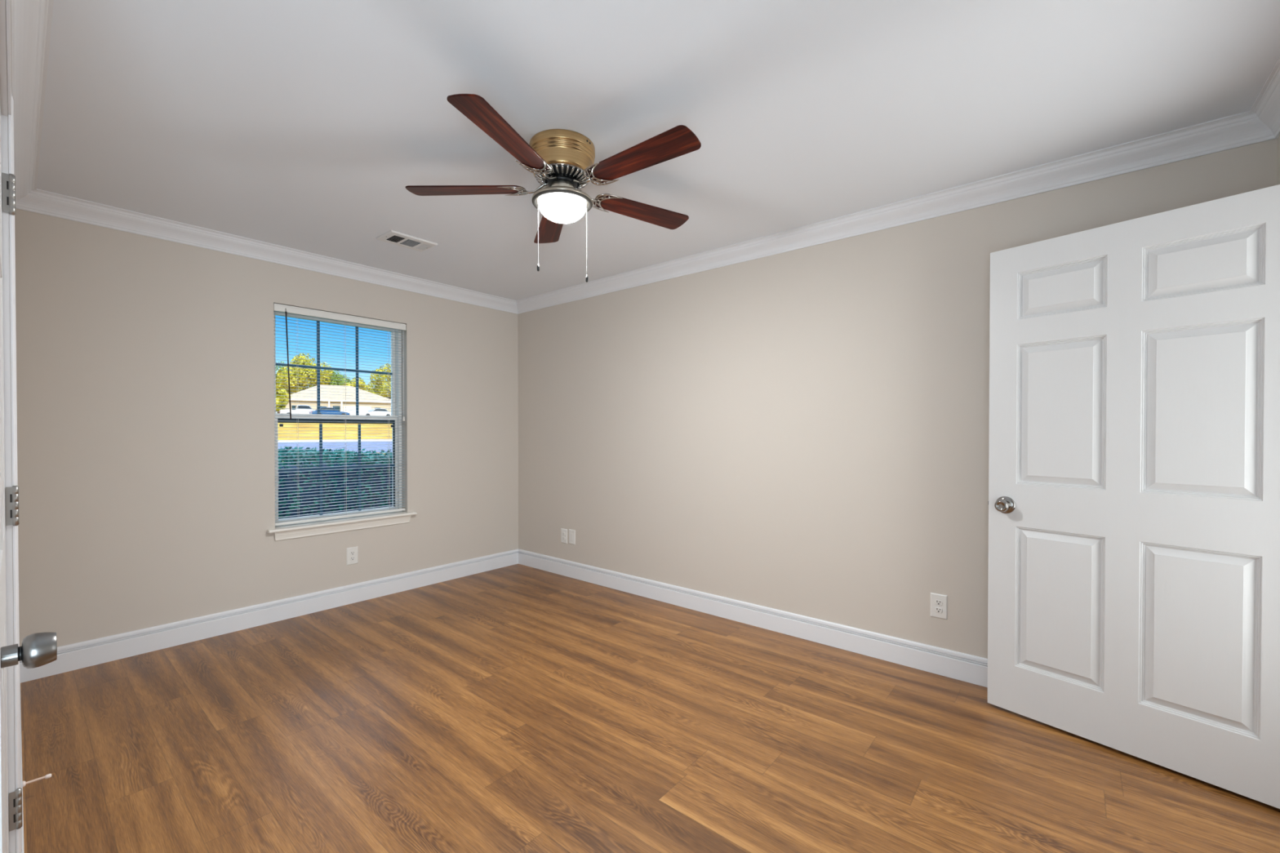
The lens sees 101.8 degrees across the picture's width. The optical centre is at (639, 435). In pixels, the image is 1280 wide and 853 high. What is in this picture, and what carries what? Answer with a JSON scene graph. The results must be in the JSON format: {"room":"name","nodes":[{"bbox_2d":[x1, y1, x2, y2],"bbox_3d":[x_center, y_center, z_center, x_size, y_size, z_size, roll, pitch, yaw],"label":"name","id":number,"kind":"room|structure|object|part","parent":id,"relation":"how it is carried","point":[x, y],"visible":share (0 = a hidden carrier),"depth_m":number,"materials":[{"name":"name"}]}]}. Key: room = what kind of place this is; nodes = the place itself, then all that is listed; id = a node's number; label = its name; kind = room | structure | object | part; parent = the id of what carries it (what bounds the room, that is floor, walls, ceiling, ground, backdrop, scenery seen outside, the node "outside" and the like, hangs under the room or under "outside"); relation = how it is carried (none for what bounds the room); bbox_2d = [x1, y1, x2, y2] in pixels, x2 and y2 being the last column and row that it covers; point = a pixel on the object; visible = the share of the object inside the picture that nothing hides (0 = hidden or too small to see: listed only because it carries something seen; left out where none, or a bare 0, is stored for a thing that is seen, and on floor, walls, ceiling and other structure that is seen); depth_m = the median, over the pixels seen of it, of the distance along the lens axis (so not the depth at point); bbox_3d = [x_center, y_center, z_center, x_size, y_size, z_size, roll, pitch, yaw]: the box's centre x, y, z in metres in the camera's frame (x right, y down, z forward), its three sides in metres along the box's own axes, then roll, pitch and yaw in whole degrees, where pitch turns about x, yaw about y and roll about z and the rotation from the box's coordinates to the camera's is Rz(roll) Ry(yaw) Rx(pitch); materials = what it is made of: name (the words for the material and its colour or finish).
{"room":"empty bedroom","nodes":[
{"label":"empty bedroom","id":0,"kind":"room"},
{"bbox_2d":[4,0,16,852],"bbox_3d":[-1.313,0.020,1.008,4.710,2.440,0.120,0,1,40],"label":"wall","id":1,"kind":"structure","parent":0,"point":[5,0],"depth_m":1.34,"materials":[{"name":"paint"}]},
{"bbox_2d":[0,0,21,852],"bbox_3d":[-0.678,0.183,0.487,2.669,2.122,0.130,0,1,40],"label":"door frame","id":2,"kind":"structure","parent":1,"relation":"attached to","point":[3,82],"depth_m":1.33,"materials":[{"name":"paint"}]},
{"bbox_2d":[19,671,24,852],"bbox_3d":[-2.373,1.163,1.986,1.843,0.136,0.014,0,1,40],"label":"baseboard","id":3,"kind":"structure","parent":1,"relation":"attached to","point":[22,827],"depth_m":1.70,"materials":[{"name":"paint"}]},
{"bbox_2d":[0,105,57,852],"bbox_3d":[-1.292,0.210,1.071,0.845,2.034,0.094,0,1,40],"label":"door","id":4,"kind":"structure","parent":1,"relation":"in","point":[39,649],"depth_m":1.05,"materials":[{"name":"white paint"}]},
{"bbox_3d":[-0.998,0.356,0.864,0.055,0.055,0.038,0,1,40],"label":"knob","id":5,"kind":"part","parent":4,"relation":"part of","materials":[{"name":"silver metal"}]},
{"bbox_2d":[9,0,53,202],"bbox_3d":[-1.294,-1.153,1.113,4.592,0.097,0.082,0,1,40],"label":"crown molding","id":6,"kind":"structure","parent":1,"relation":"attached to","point":[31,20],"depth_m":1.70,"materials":[{"name":"paint"}]},
{"bbox_2d":[22,773,51,786],"bbox_3d":[-2.047,1.169,1.767,0.019,0.019,0.065,0,1,40],"label":"door stop","id":7,"kind":"object","parent":1,"relation":"attached to","point":[49,775],"visible":0.98,"depth_m":1.76,"materials":[{"name":"white metal"}]},
{"bbox_2d":[14,208,518,647],"bbox_3d":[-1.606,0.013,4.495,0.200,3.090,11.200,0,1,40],"label":"wall","id":8,"kind":"structure","parent":0,"point":[145,364],"depth_m":3.08,"materials":[{"name":"paint"}]},
{"bbox_2d":[15,188,517,314],"bbox_3d":[-2.084,-1.176,3.689,0.082,0.097,3.034,0,1,40],"label":"crown molding","id":9,"kind":"structure","parent":8,"relation":"attached to","point":[37,201],"depth_m":3.19,"materials":[{"name":"paint"}]},
{"bbox_2d":[19,548,518,683],"bbox_3d":[-2.110,1.147,3.732,0.014,0.136,3.034,0,1,40],"label":"baseboard","id":10,"kind":"structure","parent":8,"relation":"attached to","point":[74,656],"depth_m":3.27,"materials":[{"name":"paint"}]},
{"bbox_2d":[273,311,402,526],"bbox_3d":[-2.215,-0.132,3.826,0.113,1.478,0.879,0,1,40],"label":"window","id":11,"kind":"structure","parent":8,"relation":"in","point":[278,417],"depth_m":3.91,"materials":[{"name":"white plastic"}]},
{"bbox_3d":[-2.228,-0.479,3.835,0.034,0.723,0.826,0,1,40],"label":"sash","id":12,"kind":"part","parent":11,"relation":"part of","materials":[{"name":"white plastic"}]},
{"bbox_3d":[-2.199,0.218,3.818,0.034,0.740,0.826,0,1,40],"label":"sash","id":13,"kind":"part","parent":11,"relation":"part of","materials":[{"name":"white plastic"}]},
{"bbox_2d":[273,302,406,525],"bbox_3d":[-2.123,-0.138,3.749,0.063,1.463,0.875,0,1,40],"label":"mini blind","id":14,"kind":"object","parent":11,"relation":"attached to","point":[285,308],"visible":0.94,"depth_m":3.71,"materials":[{"name":"white plastic"}]},
{"bbox_3d":[-2.321,-0.129,3.530,0.028,1.420,0.005,0,1,40],"label":"ladder cord","id":15,"kind":"part","parent":14,"relation":"part of","materials":[{"name":"white fabric"}]},
{"bbox_3d":[-2.133,0.585,3.764,0.024,0.016,0.869,0,1,40],"label":"rail","id":16,"kind":"part","parent":14,"relation":"part of","materials":[{"name":"white plastic"}]},
{"bbox_3d":[-2.130,-0.131,3.761,0.028,1.420,0.005,0,1,40],"label":"ladder cord","id":17,"kind":"part","parent":14,"relation":"part of","materials":[{"name":"white fabric"}]},
{"bbox_3d":[-1.931,-0.133,3.999,0.028,1.420,0.005,0,1,40],"label":"ladder cord","id":18,"kind":"part","parent":14,"relation":"part of","materials":[{"name":"white fabric"}]},
{"bbox_3d":[-1.846,-0.486,4.058,0.002,0.676,0.009,0,1,40],"label":"lift cord","id":19,"kind":"part","parent":14,"relation":"part of","materials":[{"name":"white plastic"}]},
{"bbox_2d":[266,511,417,533],"bbox_3d":[-2.118,0.618,3.759,0.130,0.020,0.980,0,1,40],"label":"window sill","id":20,"kind":"structure","parent":8,"relation":"attached to","point":[357,519],"depth_m":3.69,"materials":[{"name":"paint"}]},
{"bbox_2d":[274,515,411,541],"bbox_3d":[-2.093,0.658,3.738,0.026,0.058,0.905,0,1,40],"label":"trim","id":21,"kind":"structure","parent":8,"relation":"attached to","point":[282,535],"depth_m":3.69,"materials":[{"name":"paint"}]},
{"bbox_2d":[346,546,358,565],"bbox_3d":[-2.082,0.873,3.767,0.009,0.124,0.077,0,1,40],"label":"wall outlet","id":22,"kind":"object","parent":8,"relation":"attached to","point":[352,553],"visible":1,"depth_m":3.77,"materials":[{"name":"white plastic"}]},
{"bbox_2d":[20,564,1279,852],"bbox_3d":[0.167,1.287,1.321,6.600,0.100,4.070,0,1,40],"label":"floor","id":23,"kind":"structure","parent":0,"point":[517,708],"depth_m":2.02,"materials":[{"name":"brown wood"}]},
{"bbox_2d":[36,0,1279,300],"bbox_3d":[0.090,-1.264,1.362,6.800,0.120,4.070,0,1,40],"label":"ceiling","id":24,"kind":"structure","parent":0,"point":[302,125],"depth_m":1.91,"materials":[{"name":"paint"}]},
{"bbox_2d":[376,230,437,251],"bbox_3d":[-1.460,-1.214,3.263,0.206,0.012,0.294,0,1,40],"label":"ceiling vent","id":25,"kind":"object","parent":24,"relation":"in","point":[395,237],"visible":1,"depth_m":3.25,"materials":[{"name":"white metal"}]},
{"bbox_2d":[405,93,701,282],"bbox_3d":[-0.287,-0.923,2.159,1.250,0.575,1.303,0,1,40],"label":"ceiling fan","id":26,"kind":"object","parent":24,"relation":"hanging from","point":[562,161],"visible":1,"depth_m":2.08,"materials":[{"name":"brown wood"}]},
{"bbox_3d":[-0.731,-1.038,2.200,0.494,0.006,0.132,0,10,2],"label":"blade","id":27,"kind":"part","parent":26,"relation":"part of","materials":[{"name":"brown wood"}]},
{"bbox_3d":[-0.463,-1.034,1.808,0.132,0.006,0.494,10,4,19],"label":"blade","id":28,"kind":"part","parent":26,"relation":"part of","materials":[{"name":"brown wood"}]},
{"bbox_3d":[-0.482,-1.043,2.193,0.213,0.044,0.125,0,10,2],"label":"blade arm","id":29,"kind":"part","parent":26,"relation":"part of","materials":[{"name":"silver metal"}]},
{"bbox_3d":[-0.378,-1.041,2.042,0.125,0.044,0.213,10,4,19],"label":"blade arm","id":30,"kind":"part","parent":26,"relation":"part of","materials":[{"name":"silver metal"}]},
{"bbox_3d":[-0.416,-0.839,2.125,0.003,0.276,0.003,0,1,40],"label":"pull chain","id":31,"kind":"part","parent":26,"relation":"part of","materials":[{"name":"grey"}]},
{"bbox_3d":[-0.440,-1.041,2.578,0.132,0.006,0.494,-10,3,-16],"label":"blade","id":32,"kind":"part","parent":26,"relation":"part of","materials":[{"name":"brown wood"}]},
{"bbox_3d":[-0.326,-0.944,2.190,0.207,0.082,0.207,0,1,40],"label":"lamp shade","id":33,"kind":"part","parent":26,"relation":"part of","materials":[{"name":"white glass"}]},
{"bbox_3d":[-0.220,-0.821,2.154,0.003,0.312,0.003,0,1,40],"label":"pull chain","id":34,"kind":"part","parent":26,"relation":"part of","materials":[{"name":"grey metal"}]},
{"bbox_3d":[-0.203,-1.042,2.094,0.213,0.044,0.125,0,-9,38],"label":"blade arm","id":35,"kind":"part","parent":26,"relation":"part of","materials":[{"name":"silver metal"}]},
{"bbox_3d":[-0.198,-1.043,2.277,0.213,0.044,0.125,0,-9,-34],"label":"blade arm","id":36,"kind":"part","parent":26,"relation":"part of","materials":[{"name":"silver metal"}]},
{"bbox_3d":[0.008,-1.040,2.417,0.494,0.006,0.132,0,-9,-34],"label":"blade","id":37,"kind":"part","parent":26,"relation":"part of","materials":[{"name":"brown wood"}]},
{"bbox_3d":[-0.006,-1.035,1.942,0.494,0.006,0.132,0,-9,38],"label":"blade","id":38,"kind":"part","parent":26,"relation":"part of","materials":[{"name":"brown wood"}]},
{"bbox_2d":[517,137,1277,658],"bbox_3d":[0.703,-0.002,3.433,4.710,2.440,0.120,0,1,40],"label":"wall","id":39,"kind":"structure","parent":0,"point":[805,431],"depth_m":3.09,"materials":[{"name":"paint"}]},
{"bbox_2d":[560,528,567,543],"bbox_3d":[-0.657,0.868,4.487,0.077,0.124,0.009,0,1,40],"label":"wall outlet","id":40,"kind":"object","parent":39,"relation":"attached to","point":[563,531],"visible":1,"depth_m":4.48,"materials":[{"name":"white plastic"}]},
{"bbox_2d":[568,528,575,544],"bbox_3d":[-0.579,0.864,4.424,0.077,0.124,0.007,0,1,40],"label":"blank plate","id":41,"kind":"object","parent":39,"relation":"attached to","point":[571,532],"visible":1,"depth_m":4.42,"materials":[{"name":"white plastic"}]},
{"bbox_2d":[518,548,987,687],"bbox_3d":[0.615,1.150,3.429,4.592,0.136,0.014,0,1,40],"label":"baseboard","id":42,"kind":"structure","parent":39,"relation":"attached to","point":[970,668],"depth_m":3.17,"materials":[{"name":"paint"}]},
{"bbox_2d":[515,110,1276,314],"bbox_3d":[0.593,-1.173,3.382,4.592,0.097,0.082,0,1,40],"label":"crown molding","id":43,"kind":"structure","parent":39,"relation":"attached to","point":[1245,128],"depth_m":2.55,"materials":[{"name":"paint"}]},
{"bbox_2d":[930,592,947,620],"bbox_3d":[1.532,0.877,2.667,0.077,0.124,0.009,0,1,40],"label":"wall outlet","id":44,"kind":"object","parent":39,"relation":"attached to","point":[939,602],"visible":1,"depth_m":2.67,"materials":[{"name":"white plastic"}]},
{"bbox_2d":[934,600,942,605],"bbox_3d":[1.531,0.857,2.666,0.034,0.025,0.003,0,1,40],"label":"receptacle","id":45,"kind":"object","parent":44,"relation":"attached to","point":[937,602],"depth_m":2.66,"materials":[{"name":"white plastic"}]},
{"bbox_2d":[934,607,942,613],"bbox_3d":[1.531,0.896,2.666,0.034,0.025,0.003,0,1,40],"label":"receptacle","id":46,"kind":"object","parent":44,"relation":"attached to","point":[937,610],"depth_m":2.66,"materials":[{"name":"white plastic"}]},
{"bbox_2d":[1276,135,1279,185],"bbox_3d":[1.461,0.022,0.751,0.120,2.440,3.034,0,1,40],"label":"wall","id":47,"kind":"structure","parent":0,"point":[1278,137],"depth_m":1.93,"materials":[{"name":"paint"}]},
{"bbox_2d":[987,184,1279,808],"bbox_3d":[1.864,0.199,2.002,0.154,2.032,0.916,0,1,-38],"label":"door","id":48,"kind":"structure","parent":47,"relation":"in","point":[1134,501],"depth_m":1.95,"materials":[{"name":"white paint"}]},
{"bbox_3d":[1.588,0.307,2.277,0.052,0.054,0.054,0,1,-38],"label":"knob","id":49,"kind":"part","parent":48,"relation":"part of","materials":[{"name":"silver metal"}]},
{"bbox_2d":[1249,57,1279,137],"bbox_3d":[1.383,-1.150,0.806,0.082,0.097,3.034,0,1,40],"label":"crown molding","id":50,"kind":"structure","parent":47,"relation":"attached to","point":[1266,106],"depth_m":1.85,"materials":[{"name":"paint"}]},
{"label":"outside","id":51,"kind":"structure","parent":0,"visible":0},
{"bbox_2d":[277,422,392,439],"bbox_3d":[-55.636,-2.187,106.538,141.329,4.440,162.933,0,1,40],"label":"field","id":52,"kind":"structure","parent":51,"point":[302,426],"depth_m":61.49,"materials":[{"name":"yellow plant"}]},
{"bbox_2d":[275,389,291,412],"bbox_3d":[-54.223,-4.885,78.542,2.639,4.310,2.485,0,1,40],"label":"leafy shrub","id":53,"kind":"object","parent":52,"relation":"on","point":[280,405],"visible":0.82,"depth_m":77.96,"materials":[{"name":"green plant"}]},
{"bbox_2d":[275,360,291,413],"bbox_3d":[-77.826,-9.927,112.215,6.130,12.156,5.826,0,1,40],"label":"broadleaf tree","id":54,"kind":"object","parent":52,"relation":"on","point":[280,366],"visible":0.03,"depth_m":111.81,"materials":[{"name":"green plant"}]},
{"bbox_3d":[-77.871,-11.689,112.108,6.318,8.630,4.898,0,1,-23],"label":"crown","id":55,"kind":"part","parent":54,"relation":"part of","materials":[{"name":"green plant"}]},
{"bbox_2d":[279,404,313,413],"bbox_3d":[-49.411,-3.533,75.946,5.226,1.800,1.920,0,1,-39],"label":"pickup truck","id":56,"kind":"object","parent":52,"relation":"on","point":[305,408],"visible":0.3,"depth_m":75.25,"materials":[{"name":"white metal"}]},
{"bbox_2d":[275,353,333,394],"bbox_3d":[-65.608,-9.770,101.112,10.023,12.639,9.254,0,1,40],"label":"broadleaf tree","id":57,"kind":"object","parent":52,"relation":"on","point":[300,386],"visible":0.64,"depth_m":99.49,"materials":[{"name":"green plant"}]},
{"bbox_2d":[309,407,349,414],"bbox_3d":[-45.577,-3.342,76.423,4.912,1.450,1.920,-1,1,-44],"label":"sedan","id":58,"kind":"object","parent":52,"relation":"on","point":[329,409],"visible":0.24,"depth_m":75.65,"materials":[{"name":"blue metal"}]},
{"bbox_2d":[309,369,351,386],"bbox_3d":[-71.848,-9.967,122.376,9.841,11.853,9.814,0,1,40],"label":"broadleaf tree","id":59,"kind":"object","parent":52,"relation":"on","point":[337,376],"visible":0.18,"depth_m":120.42,"materials":[{"name":"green plant"}]},
{"bbox_2d":[284,384,391,414],"bbox_3d":[-51.441,-5.529,89.510,14.031,6.148,19.044,0,1,40],"label":"house","id":60,"kind":"structure","parent":52,"relation":"on","point":[295,399],"depth_m":86.90,"materials":[{"name":"beige"}]},
{"bbox_3d":[-50.183,-3.923,85.987,1.026,1.900,0.070,0,1,-30],"label":"door","id":61,"kind":"part","parent":60,"relation":"part of","materials":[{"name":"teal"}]},
{"bbox_3d":[-47.517,-3.912,87.523,4.102,2.050,0.070,0,1,-30],"label":"garage door","id":62,"kind":"part","parent":60,"relation":"part of","materials":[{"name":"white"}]},
{"bbox_2d":[343,377,372,391],"bbox_3d":[-61.136,-8.171,112.626,7.029,9.044,7.086,0,1,40],"label":"broadleaf tree","id":63,"kind":"object","parent":52,"relation":"on","point":[360,384],"visible":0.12,"depth_m":111.37,"materials":[{"name":"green plant"}]},
{"bbox_2d":[359,408,391,415],"bbox_3d":[-39.910,-3.301,78.548,1.920,1.450,4.611,0,1,40],"label":"sedan","id":64,"kind":"object","parent":52,"relation":"on","point":[371,411],"visible":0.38,"depth_m":78.00,"materials":[{"name":"white metal"}]},
{"bbox_2d":[364,363,391,399],"bbox_3d":[-50.389,-8.765,103.372,8.762,10.993,8.713,0,1,40],"label":"broadleaf tree","id":65,"kind":"object","parent":52,"relation":"on","point":[383,386],"visible":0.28,"depth_m":100.32,"materials":[{"name":"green plant"}]},
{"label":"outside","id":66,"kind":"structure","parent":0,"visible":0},
{"bbox_3d":[-16.601,1.499,17.758,39.800,0.180,80.000,0,1,40],"label":"ground","id":67,"kind":"structure","parent":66,"visible":0},
{"bbox_2d":[277,446,395,526],"bbox_3d":[-2.599,0.783,5.454,1.113,1.433,5.852,0,1,40],"label":"hedge","id":68,"kind":"object","parent":67,"relation":"on","point":[283,454],"visible":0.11,"depth_m":4.61,"materials":[{"name":"green plant"}]},
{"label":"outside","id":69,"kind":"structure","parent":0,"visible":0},
{"bbox_2d":[277,440,392,453],"bbox_3d":[-21.907,0.908,48.037,58.889,0.380,132.438,0,1,40],"label":"road","id":70,"kind":"structure","parent":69,"point":[339,444],"depth_m":46.01,"materials":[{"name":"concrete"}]},
{"bbox_2d":[277,439,392,442],"bbox_3d":[-27.799,0.546,58.258,38.818,0.160,125.013,0,1,40],"label":"kerb","id":71,"kind":"object","parent":70,"relation":"on","point":[294,441],"visible":0.13,"depth_m":55.00,"materials":[{"name":"grey concrete"}]}
]}

